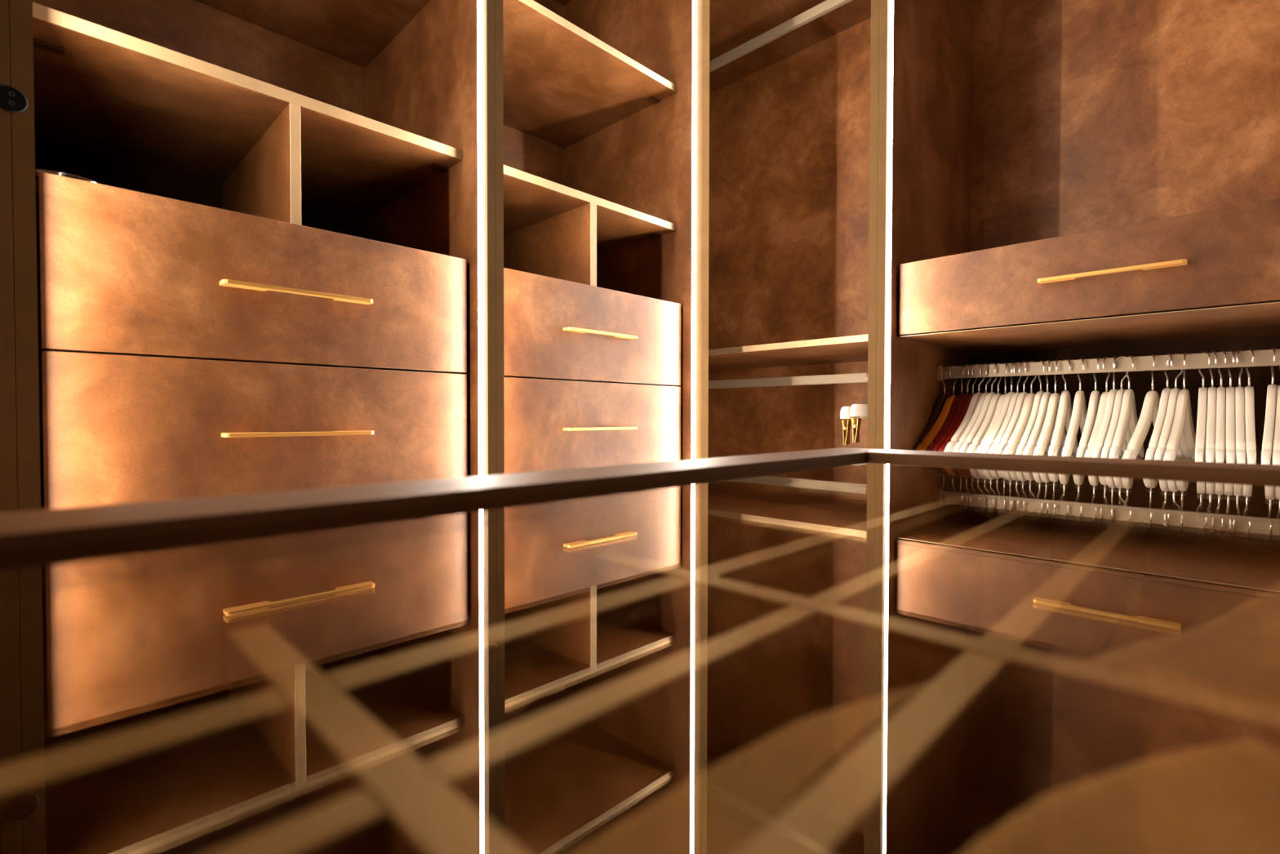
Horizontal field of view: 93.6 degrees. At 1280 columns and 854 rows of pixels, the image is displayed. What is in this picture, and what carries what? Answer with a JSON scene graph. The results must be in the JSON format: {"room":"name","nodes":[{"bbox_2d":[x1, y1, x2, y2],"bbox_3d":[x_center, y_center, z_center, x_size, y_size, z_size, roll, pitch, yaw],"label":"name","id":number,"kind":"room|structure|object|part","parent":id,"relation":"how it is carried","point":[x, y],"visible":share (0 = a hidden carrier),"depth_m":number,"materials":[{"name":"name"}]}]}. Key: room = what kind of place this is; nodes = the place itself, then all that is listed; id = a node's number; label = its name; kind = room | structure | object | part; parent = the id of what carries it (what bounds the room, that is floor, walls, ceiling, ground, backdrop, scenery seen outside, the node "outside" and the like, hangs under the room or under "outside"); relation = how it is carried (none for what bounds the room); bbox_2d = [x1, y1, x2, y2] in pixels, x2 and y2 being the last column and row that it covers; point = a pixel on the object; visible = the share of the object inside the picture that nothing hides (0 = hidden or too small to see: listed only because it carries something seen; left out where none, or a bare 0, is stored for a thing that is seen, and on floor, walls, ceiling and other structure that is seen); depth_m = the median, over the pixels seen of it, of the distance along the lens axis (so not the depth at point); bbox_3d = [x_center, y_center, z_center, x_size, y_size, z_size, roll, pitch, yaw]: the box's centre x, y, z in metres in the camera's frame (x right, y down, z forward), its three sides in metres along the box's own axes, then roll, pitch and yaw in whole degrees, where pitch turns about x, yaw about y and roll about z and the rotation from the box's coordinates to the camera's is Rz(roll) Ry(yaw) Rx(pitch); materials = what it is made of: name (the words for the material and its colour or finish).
{"room":"walk-in closet","nodes":[
{"label":"walk-in closet","id":0,"kind":"room"},
{"bbox_3d":[0.174,1.021,0.253,3.980,0.050,4.320,1,1,45],"label":"floor","id":1,"kind":"structure","parent":0,"visible":0},
{"bbox_2d":[0,0,17,512],"bbox_3d":[-1.410,-0.357,0.822,0.728,2.640,0.775,1,1,45],"label":"wardrobe","id":2,"kind":"object","parent":1,"relation":"on","point":[8,419],"visible":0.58,"depth_m":0.84,"materials":[{"name":"brown wood"}]},
{"bbox_2d":[0,0,496,511],"bbox_3d":[-0.871,-0.356,1.365,0.732,2.660,0.794,1,1,45],"label":"wardrobe","id":3,"kind":"object","parent":1,"relation":"on","point":[279,274],"visible":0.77,"depth_m":1.23,"materials":[{"name":"brown wood"}]},
{"bbox_2d":[0,84,27,113],"bbox_3d":[-0.878,-0.457,0.838,0.004,0.036,0.036,1,1,45],"label":"switch","id":4,"kind":"object","parent":3,"relation":"attached to","point":[13,99],"depth_m":0.84,"materials":[{"name":"grey plastic"}]},
{"bbox_3d":[-1.130,-0.362,1.106,0.728,2.640,0.022,1,1,45],"label":"panel","id":5,"kind":"part","parent":3,"relation":"part of","materials":[{"name":"brown wood"}]},
{"bbox_2d":[35,168,102,184],"bbox_3d":[-0.981,-0.399,1.027,0.123,0.035,0.123,1,1,45],"label":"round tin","id":6,"kind":"object","parent":3,"relation":"on","point":[58,173],"visible":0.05,"depth_m":0.98,"materials":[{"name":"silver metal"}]},
{"bbox_3d":[-1.117,-0.361,1.623,0.020,2.620,0.730,1,1,45],"label":"panel","id":7,"kind":"part","parent":3,"relation":"part of","materials":[{"name":"brown wood"}]},
{"bbox_2d":[32,2,462,217],"bbox_3d":[-0.896,-0.654,1.400,0.600,0.023,0.730,1,1,45],"label":"shelf","id":8,"kind":"object","parent":3,"relation":"attached to","point":[102,94],"depth_m":1.28,"materials":[{"name":"brown wood"}]},
{"bbox_3d":[-0.841,-0.263,1.349,0.500,0.269,0.718,1,1,45],"label":"drawer","id":9,"kind":"part","parent":3,"relation":"part of","materials":[{"name":"brown wood"}]},
{"bbox_3d":[-0.842,0.009,1.354,0.500,0.268,0.718,1,1,45],"label":"drawer","id":10,"kind":"part","parent":3,"relation":"part of","materials":[{"name":"brown metal"}]},
{"bbox_3d":[-0.653,-0.259,1.163,0.030,0.007,0.262,1,1,45],"label":"handle","id":11,"kind":"part","parent":3,"relation":"part of","materials":[{"name":"gold metal"}]},
{"bbox_3d":[-0.653,0.013,1.168,0.030,0.007,0.262,1,1,45],"label":"handle","id":12,"kind":"part","parent":3,"relation":"part of","materials":[{"name":"gold metal"}]},
{"bbox_2d":[195,0,430,68],"bbox_3d":[-0.895,-1.112,1.391,0.600,0.022,0.730,1,1,45],"label":"shelf","id":13,"kind":"object","parent":3,"relation":"attached to","point":[349,33],"depth_m":1.64,"materials":[{"name":"brown wood"}]},
{"bbox_3d":[-0.601,-0.370,1.641,0.728,2.640,0.022,1,1,45],"label":"panel","id":14,"kind":"part","parent":3,"relation":"part of","materials":[{"name":"brown wood"}]},
{"bbox_2d":[494,0,709,474],"bbox_3d":[-0.314,-0.365,1.931,0.728,2.660,0.792,1,1,45],"label":"wardrobe","id":15,"kind":"object","parent":1,"relation":"on","point":[602,106],"visible":0.36,"depth_m":1.93,"materials":[{"name":"brown wood"}]},
{"bbox_3d":[-0.586,-0.371,1.657,0.728,2.640,0.021,1,1,45],"label":"panel","id":16,"kind":"part","parent":15,"relation":"part of","materials":[{"name":"brown wood"}]},
{"bbox_3d":[-0.571,-0.370,2.175,0.020,2.620,0.736,1,1,45],"label":"panel","id":17,"kind":"part","parent":15,"relation":"part of","materials":[{"name":"brown wood"}]},
{"bbox_3d":[-0.318,-1.685,1.902,0.688,0.020,0.736,1,1,45],"label":"panel","id":18,"kind":"part","parent":15,"relation":"part of","materials":[{"name":"brown wood"}]},
{"bbox_2d":[502,0,676,148],"bbox_3d":[-0.350,-1.121,1.944,0.600,0.022,0.736,1,1,45],"label":"shelf","id":19,"kind":"object","parent":15,"relation":"attached to","point":[565,86],"depth_m":1.94,"materials":[{"name":"brown wood"}]},
{"bbox_2d":[503,164,676,253],"bbox_3d":[-0.350,-0.663,1.952,0.600,0.023,0.736,1,1,45],"label":"shelf","id":20,"kind":"object","parent":15,"relation":"attached to","point":[531,202],"depth_m":1.84,"materials":[{"name":"brown wood"}]},
{"bbox_3d":[-0.296,0.001,1.907,0.500,0.266,0.722,1,1,45],"label":"drawer","id":21,"kind":"part","parent":15,"relation":"part of","materials":[{"name":"brown metal"}]},
{"bbox_3d":[-0.295,-0.270,1.902,0.500,0.268,0.722,1,1,45],"label":"drawer","id":22,"kind":"part","parent":15,"relation":"part of","materials":[{"name":"brown metal"}]},
{"bbox_3d":[-0.107,0.005,1.720,0.030,0.007,0.262,1,1,45],"label":"handle","id":23,"kind":"part","parent":15,"relation":"part of","materials":[{"name":"gold metal"}]},
{"bbox_3d":[-0.107,-0.267,1.715,0.030,0.007,0.262,1,1,45],"label":"handle","id":24,"kind":"part","parent":15,"relation":"part of","materials":[{"name":"gold metal"}]},
{"bbox_3d":[-0.048,-0.380,2.200,0.728,2.640,0.036,1,1,45],"label":"panel","id":25,"kind":"part","parent":15,"relation":"part of","materials":[{"name":"brown wood"}]},
{"bbox_2d":[0,447,1279,853],"bbox_3d":[0.214,0.525,0.017,1.205,0.949,1.552,1,1,45],"label":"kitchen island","id":26,"kind":"object","parent":1,"relation":"on","point":[526,662],"visible":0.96,"depth_m":0.28,"materials":[{"name":"glass"}]},
{"bbox_3d":[-0.182,0.492,0.407,0.072,0.841,1.532,1,1,45],"label":"panel","id":27,"kind":"part","parent":26,"relation":"part of","materials":[{"name":"brown metal"}]},
{"bbox_2d":[568,681,930,853],"bbox_3d":[0.044,0.130,0.213,0.066,0.063,0.200,1,1,45],"label":"pad","id":28,"kind":"object","parent":26,"relation":"on","point":[719,810],"visible":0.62,"depth_m":0.17,"materials":[{"name":"brown leather"}]},
{"bbox_3d":[0.210,0.062,0.008,1.031,0.006,1.364,1,1,45],"label":"glass pane","id":29,"kind":"part","parent":26,"relation":"part of","materials":[{"name":"clear glass"}]},
{"bbox_3d":[0.720,0.491,0.533,1.031,0.841,0.085,1,1,45],"label":"panel","id":30,"kind":"part","parent":26,"relation":"part of","materials":[{"name":"brown glass"}]},
{"bbox_2d":[960,738,1279,853],"bbox_3d":[0.142,0.131,0.116,0.169,0.064,0.200,1,1,45],"label":"pad","id":31,"kind":"object","parent":26,"relation":"on","point":[1223,798],"visible":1,"depth_m":0.16,"materials":[{"name":"brown leather"}]},
{"bbox_2d":[1078,569,1279,708],"bbox_3d":[0.413,0.127,0.390,0.169,0.064,0.527,1,1,45],"label":"pad","id":32,"kind":"object","parent":26,"relation":"on","point":[1220,637],"visible":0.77,"depth_m":0.29,"materials":[{"name":"brown leather"}]},
{"bbox_2d":[707,0,879,457],"bbox_3d":[0.438,-0.371,2.319,1.252,2.660,0.817,1,1,45],"label":"wardrobe","id":33,"kind":"object","parent":1,"relation":"on","point":[793,84],"visible":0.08,"depth_m":2.57,"materials":[{"name":"brown wood"}]},
{"bbox_3d":[0.494,-1.524,2.355,1.210,0.035,0.020,1,1,45],"label":"hanging rail","id":34,"kind":"part","parent":33,"relation":"part of","materials":[{"name":"beige"}]},
{"bbox_2d":[708,333,867,371],"bbox_3d":[0.492,-0.274,2.378,1.210,0.021,0.620,1,1,45],"label":"shelf","id":35,"kind":"object","parent":33,"relation":"attached to","point":[851,350],"depth_m":2.19,"materials":[{"name":"brown wood"}]},
{"bbox_3d":[0.492,-0.177,2.380,1.210,0.034,0.020,1,1,45],"label":"hanging rail","id":36,"kind":"part","parent":33,"relation":"part of","materials":[{"name":"beige"}]},
{"bbox_2d":[709,0,871,93],"bbox_3d":[0.494,-1.628,2.354,1.210,0.022,0.620,1,1,45],"label":"shelf","id":37,"kind":"object","parent":33,"relation":"attached to","point":[732,23],"depth_m":2.45,"materials":[{"name":"brown wood"}]},
{"bbox_2d":[840,373,867,444],"bbox_3d":[0.794,-0.068,2.083,0.023,0.246,0.400,1,1,45],"label":"hanger","id":38,"kind":"object","parent":33,"relation":"hanging from","point":[845,411],"visible":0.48,"depth_m":1.96,"materials":[{"name":"beige wood"}]},
{"bbox_2d":[849,404,867,442],"bbox_3d":[0.817,-0.072,2.060,0.023,0.239,0.396,1,1,45],"label":"hanger","id":39,"kind":"object","parent":33,"relation":"hanging from","point":[856,410],"visible":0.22,"depth_m":1.94,"materials":[{"name":"beige wood"}]},
{"bbox_3d":[0.899,-0.373,1.911,0.022,2.640,0.748,1,1,45],"label":"panel","id":40,"kind":"part","parent":33,"relation":"part of","materials":[{"name":"brown wood"}]},
{"bbox_2d":[875,0,1279,463],"bbox_3d":[1.257,-0.356,1.558,0.982,2.660,0.748,1,1,45],"label":"wardrobe","id":41,"kind":"object","parent":1,"relation":"on","point":[1073,180],"visible":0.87,"depth_m":1.74,"materials":[{"name":"brown wood"}]},
{"bbox_3d":[0.915,-0.373,1.895,0.022,2.640,0.748,1,1,45],"label":"panel","id":42,"kind":"part","parent":41,"relation":"part of","materials":[{"name":"brown wood"}]},
{"bbox_2d":[911,365,948,450],"bbox_3d":[0.967,-0.051,1.911,0.453,0.288,0.034,-1,1,-40],"label":"clothes hanger","id":43,"kind":"object","parent":41,"relation":"hanging from","point":[940,404],"visible":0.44,"depth_m":1.86,"materials":[{"name":"brown wood"}]},
{"bbox_2d":[915,364,957,450],"bbox_3d":[0.987,-0.051,1.893,0.453,0.288,0.029,-1,1,-39],"label":"clothes hanger","id":44,"kind":"object","parent":41,"relation":"hanging from","point":[931,434],"visible":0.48,"depth_m":1.83,"materials":[{"name":"orange wood"}]},
{"bbox_2d":[926,364,963,450],"bbox_3d":[1.003,-0.051,1.876,0.453,0.287,0.024,-1,2,-39],"label":"clothes hanger","id":45,"kind":"object","parent":41,"relation":"hanging from","point":[957,398],"visible":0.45,"depth_m":1.82,"materials":[{"name":"red wood"}]},
{"bbox_2d":[932,364,971,451],"bbox_3d":[1.014,-0.052,1.865,0.453,0.284,0.016,-1,1,-39],"label":"clothes hanger","id":46,"kind":"object","parent":41,"relation":"hanging from","point":[961,403],"visible":0.38,"depth_m":1.81,"materials":[{"name":"red wood"}]},
{"bbox_2d":[937,364,977,451],"bbox_3d":[1.026,-0.052,1.854,0.453,0.284,0.016,-1,1,-39],"label":"clothes hanger","id":47,"kind":"object","parent":41,"relation":"hanging from","point":[966,403],"visible":0.38,"depth_m":1.80,"materials":[{"name":"red wood"}]},
{"bbox_2d":[943,363,985,451],"bbox_3d":[1.038,-0.053,1.842,0.453,0.281,0.031,-1,1,-40],"label":"clothes hanger","id":48,"kind":"object","parent":41,"relation":"hanging from","point":[950,446],"visible":0.47,"depth_m":1.78,"materials":[{"name":"beige wood"}]},
{"bbox_2d":[952,363,991,452],"bbox_3d":[1.051,-0.053,1.829,0.453,0.281,0.026,-1,1,-40],"label":"clothes hanger","id":49,"kind":"object","parent":41,"relation":"hanging from","point":[962,439],"visible":0.33,"depth_m":1.77,"materials":[{"name":"beige wood"}]},
{"bbox_2d":[959,363,1016,452],"bbox_3d":[1.063,-0.053,1.817,0.453,0.281,0.025,-1,1,-41],"label":"clothes hanger","id":50,"kind":"object","parent":41,"relation":"hanging from","point":[969,439],"visible":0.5,"depth_m":1.75,"materials":[{"name":"beige wood"}]},
{"bbox_2d":[966,362,1015,453],"bbox_3d":[1.075,-0.050,1.806,0.453,0.286,0.016,-1,1,-41],"label":"clothes hanger","id":51,"kind":"object","parent":41,"relation":"hanging from","point":[976,442],"visible":0.41,"depth_m":1.74,"materials":[{"name":"white fabric"}]},
{"bbox_2d":[975,362,1020,453],"bbox_3d":[1.088,-0.049,1.792,0.453,0.288,0.020,-1,1,-42],"label":"clothes hanger","id":52,"kind":"object","parent":41,"relation":"hanging from","point":[1001,400],"visible":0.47,"depth_m":1.74,"materials":[{"name":"white fabric"}]},
{"bbox_2d":[981,361,1015,454],"bbox_3d":[1.099,-0.052,1.781,0.453,0.282,0.017,-1,1,-42],"label":"clothes hanger","id":53,"kind":"object","parent":41,"relation":"hanging from","point":[1002,415],"visible":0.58,"depth_m":1.72,"materials":[{"name":"white fabric"}]},
{"bbox_2d":[988,361,1021,453],"bbox_3d":[1.111,-0.051,1.770,0.453,0.283,0.016,-1,1,-42],"label":"clothes hanger","id":54,"kind":"object","parent":41,"relation":"hanging from","point":[997,442],"visible":0.38,"depth_m":1.71,"materials":[{"name":"beige wood"}]},
{"bbox_2d":[995,360,1046,454],"bbox_3d":[1.122,-0.051,1.758,0.453,0.283,0.019,-1,1,-42],"label":"clothes hanger","id":55,"kind":"object","parent":41,"relation":"hanging from","point":[1020,402],"visible":0.51,"depth_m":1.70,"materials":[{"name":"white fabric"}]},
{"bbox_2d":[1002,360,1050,453],"bbox_3d":[1.135,-0.049,1.746,0.453,0.286,0.024,-1,1,-42],"label":"clothes hanger","id":56,"kind":"object","parent":41,"relation":"hanging from","point":[1015,437],"visible":0.56,"depth_m":1.69,"materials":[{"name":"beige wood"}]},
{"bbox_2d":[1015,360,1060,455],"bbox_3d":[1.152,-0.051,1.729,0.453,0.282,0.027,-1,1,-44],"label":"clothes hanger","id":57,"kind":"object","parent":41,"relation":"hanging from","point":[1030,424],"visible":0.5,"depth_m":1.67,"materials":[{"name":"beige wood"}]},
{"bbox_2d":[1022,360,1062,456],"bbox_3d":[1.163,-0.049,1.718,0.453,0.284,0.022,-1,2,-44],"label":"clothes hanger","id":58,"kind":"object","parent":41,"relation":"hanging from","point":[1029,448],"visible":0.5,"depth_m":1.66,"materials":[{"name":"beige wood"}]},
{"bbox_2d":[1033,359,1072,455],"bbox_3d":[1.177,-0.047,1.705,0.453,0.288,0.017,-1,1,-45],"label":"clothes hanger","id":59,"kind":"object","parent":41,"relation":"hanging from","point":[1051,418],"visible":0.62,"depth_m":1.65,"materials":[{"name":"beige wood"}]},
{"bbox_2d":[1048,359,1078,456],"bbox_3d":[1.194,-0.050,1.688,0.030,0.282,0.453,1,1,43],"label":"clothes hanger","id":60,"kind":"object","parent":41,"relation":"hanging from","point":[1064,411],"visible":0.71,"depth_m":1.64,"materials":[{"name":"beige wood"}]},
{"bbox_2d":[1061,358,1087,456],"bbox_3d":[1.217,-0.049,1.665,0.023,0.283,0.453,1,2,44],"label":"clothes hanger","id":61,"kind":"object","parent":41,"relation":"hanging from","point":[1078,417],"visible":0.66,"depth_m":1.61,"materials":[{"name":"white fabric"}]},
{"bbox_2d":[1075,357,1100,457],"bbox_3d":[1.242,-0.048,1.640,0.453,0.284,0.021,-1,1,-45],"label":"clothes hanger","id":62,"kind":"object","parent":41,"relation":"hanging from","point":[1095,397],"visible":0.58,"depth_m":1.58,"materials":[{"name":"white fabric"}]},
{"bbox_3d":[1.226,-0.351,1.525,0.927,0.196,0.500,1,1,45],"label":"drawer","id":63,"kind":"part","parent":41,"relation":"part of","materials":[{"name":"brown wood"}]},
{"bbox_2d":[1084,356,1123,457],"bbox_3d":[1.259,-0.046,1.624,0.453,0.288,0.015,-1,1,-43],"label":"clothes hanger","id":64,"kind":"object","parent":41,"relation":"hanging from","point":[1102,405],"visible":0.51,"depth_m":1.57,"materials":[{"name":"white fabric"}]},
{"bbox_2d":[1092,355,1127,458],"bbox_3d":[1.270,-0.049,1.613,0.453,0.281,0.016,-1,1,-43],"label":"clothes hanger","id":65,"kind":"object","parent":41,"relation":"hanging from","point":[1104,427],"visible":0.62,"depth_m":1.56,"materials":[{"name":"white fabric"}]},
{"bbox_3d":[1.287,-0.166,1.593,0.937,0.038,0.020,1,1,45],"label":"hanging rail","id":66,"kind":"part","parent":41,"relation":"part of","materials":[{"name":"beige"}]},
{"bbox_3d":[1.039,-0.344,1.337,0.262,0.007,0.030,1,1,45],"label":"handle","id":67,"kind":"part","parent":41,"relation":"part of","materials":[{"name":"gold metal"}]},
{"bbox_2d":[1100,355,1131,458],"bbox_3d":[1.281,-0.048,1.601,0.453,0.282,0.034,-1,1,-43],"label":"clothes hanger","id":68,"kind":"object","parent":41,"relation":"hanging from","point":[1119,395],"visible":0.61,"depth_m":1.55,"materials":[{"name":"white fabric"}]},
{"bbox_3d":[1.511,0.348,1.830,0.937,1.204,0.020,1,1,45],"label":"panel","id":69,"kind":"part","parent":41,"relation":"part of","materials":[{"name":"black laminate"}]},
{"bbox_3d":[1.513,-0.962,1.807,0.937,1.416,0.020,1,1,45],"label":"panel","id":70,"kind":"part","parent":41,"relation":"part of","materials":[{"name":"brown metal"}]},
{"bbox_2d":[1108,355,1144,459],"bbox_3d":[1.292,-0.048,1.590,0.453,0.282,0.024,-1,2,-43],"label":"clothes hanger","id":71,"kind":"object","parent":41,"relation":"hanging from","point":[1128,415],"visible":0.8,"depth_m":1.55,"materials":[{"name":"white fabric"}]},
{"bbox_2d":[1122,354,1177,458],"bbox_3d":[1.326,-0.044,1.557,0.453,0.288,0.018,-1,1,-37],"label":"clothes hanger","id":72,"kind":"object","parent":41,"relation":"hanging from","point":[1148,414],"visible":0.63,"depth_m":1.51,"materials":[{"name":"white fabric"}]},
{"bbox_2d":[1145,353,1183,460],"bbox_3d":[1.347,-0.047,1.537,0.453,0.282,0.024,-1,1,-41],"label":"clothes hanger","id":73,"kind":"object","parent":41,"relation":"hanging from","point":[1153,446],"visible":0.57,"depth_m":1.48,"materials":[{"name":"white fabric"}]},
{"bbox_2d":[1154,352,1191,461],"bbox_3d":[1.358,-0.046,1.526,0.453,0.282,0.034,-1,1,-41],"label":"clothes hanger","id":74,"kind":"object","parent":41,"relation":"hanging from","point":[1162,445],"visible":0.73,"depth_m":1.48,"materials":[{"name":"white fabric"}]},
{"bbox_2d":[1163,352,1195,461],"bbox_3d":[1.369,-0.045,1.514,0.453,0.286,0.016,-1,1,-41],"label":"clothes hanger","id":75,"kind":"object","parent":41,"relation":"hanging from","point":[1183,417],"visible":0.82,"depth_m":1.48,"materials":[{"name":"white fabric"}]},
{"bbox_2d":[1195,351,1210,462],"bbox_3d":[1.394,-0.046,1.490,0.026,0.282,0.453,1,2,44],"label":"clothes hanger","id":76,"kind":"object","parent":41,"relation":"hanging from","point":[1201,433],"visible":0.77,"depth_m":1.43,"materials":[{"name":"white fabric"}]},
{"bbox_2d":[1205,351,1217,462],"bbox_3d":[1.406,-0.046,1.478,0.016,0.282,0.453,1,1,44],"label":"clothes hanger","id":77,"kind":"object","parent":41,"relation":"hanging from","point":[1211,394],"visible":0.84,"depth_m":1.41,"materials":[{"name":"white fabric"}]},
{"bbox_2d":[1214,350,1226,462],"bbox_3d":[1.417,-0.045,1.467,0.018,0.282,0.453,1,2,44],"label":"clothes hanger","id":78,"kind":"object","parent":41,"relation":"hanging from","point":[1220,394],"visible":0.88,"depth_m":1.40,"materials":[{"name":"white fabric"}]},
{"bbox_2d":[1224,349,1235,462],"bbox_3d":[1.429,-0.045,1.456,0.016,0.282,0.453,1,1,44],"label":"clothes hanger","id":79,"kind":"object","parent":41,"relation":"hanging from","point":[1229,433],"visible":0.88,"depth_m":1.39,"materials":[{"name":"white fabric"}]},
{"bbox_2d":[1235,349,1245,463],"bbox_3d":[1.440,-0.045,1.445,0.016,0.282,0.453,1,1,44],"label":"clothes hanger","id":80,"kind":"object","parent":41,"relation":"hanging from","point":[1240,439],"visible":0.73,"depth_m":1.38,"materials":[{"name":"white fabric"}]},
{"bbox_2d":[1244,348,1256,463],"bbox_3d":[1.451,-0.045,1.434,0.016,0.282,0.453,1,1,44],"label":"clothes hanger","id":81,"kind":"object","parent":41,"relation":"hanging from","point":[1250,431],"visible":0.69,"depth_m":1.37,"materials":[{"name":"white fabric"}]},
{"bbox_2d":[1261,347,1277,464],"bbox_3d":[1.478,-0.046,1.406,0.453,0.279,0.016,-1,1,-41],"label":"clothes hanger","id":82,"kind":"object","parent":41,"relation":"hanging from","point":[1271,400],"visible":0.69,"depth_m":1.34,"materials":[{"name":"white fabric"}]},
{"bbox_2d":[1272,365,1279,464],"bbox_3d":[1.490,-0.045,1.395,0.453,0.281,0.016,-1,1,-41],"label":"clothes hanger","id":83,"kind":"object","parent":41,"relation":"hanging from","point":[1276,448],"visible":0.73,"depth_m":1.31,"materials":[{"name":"white fabric"}]}
]}

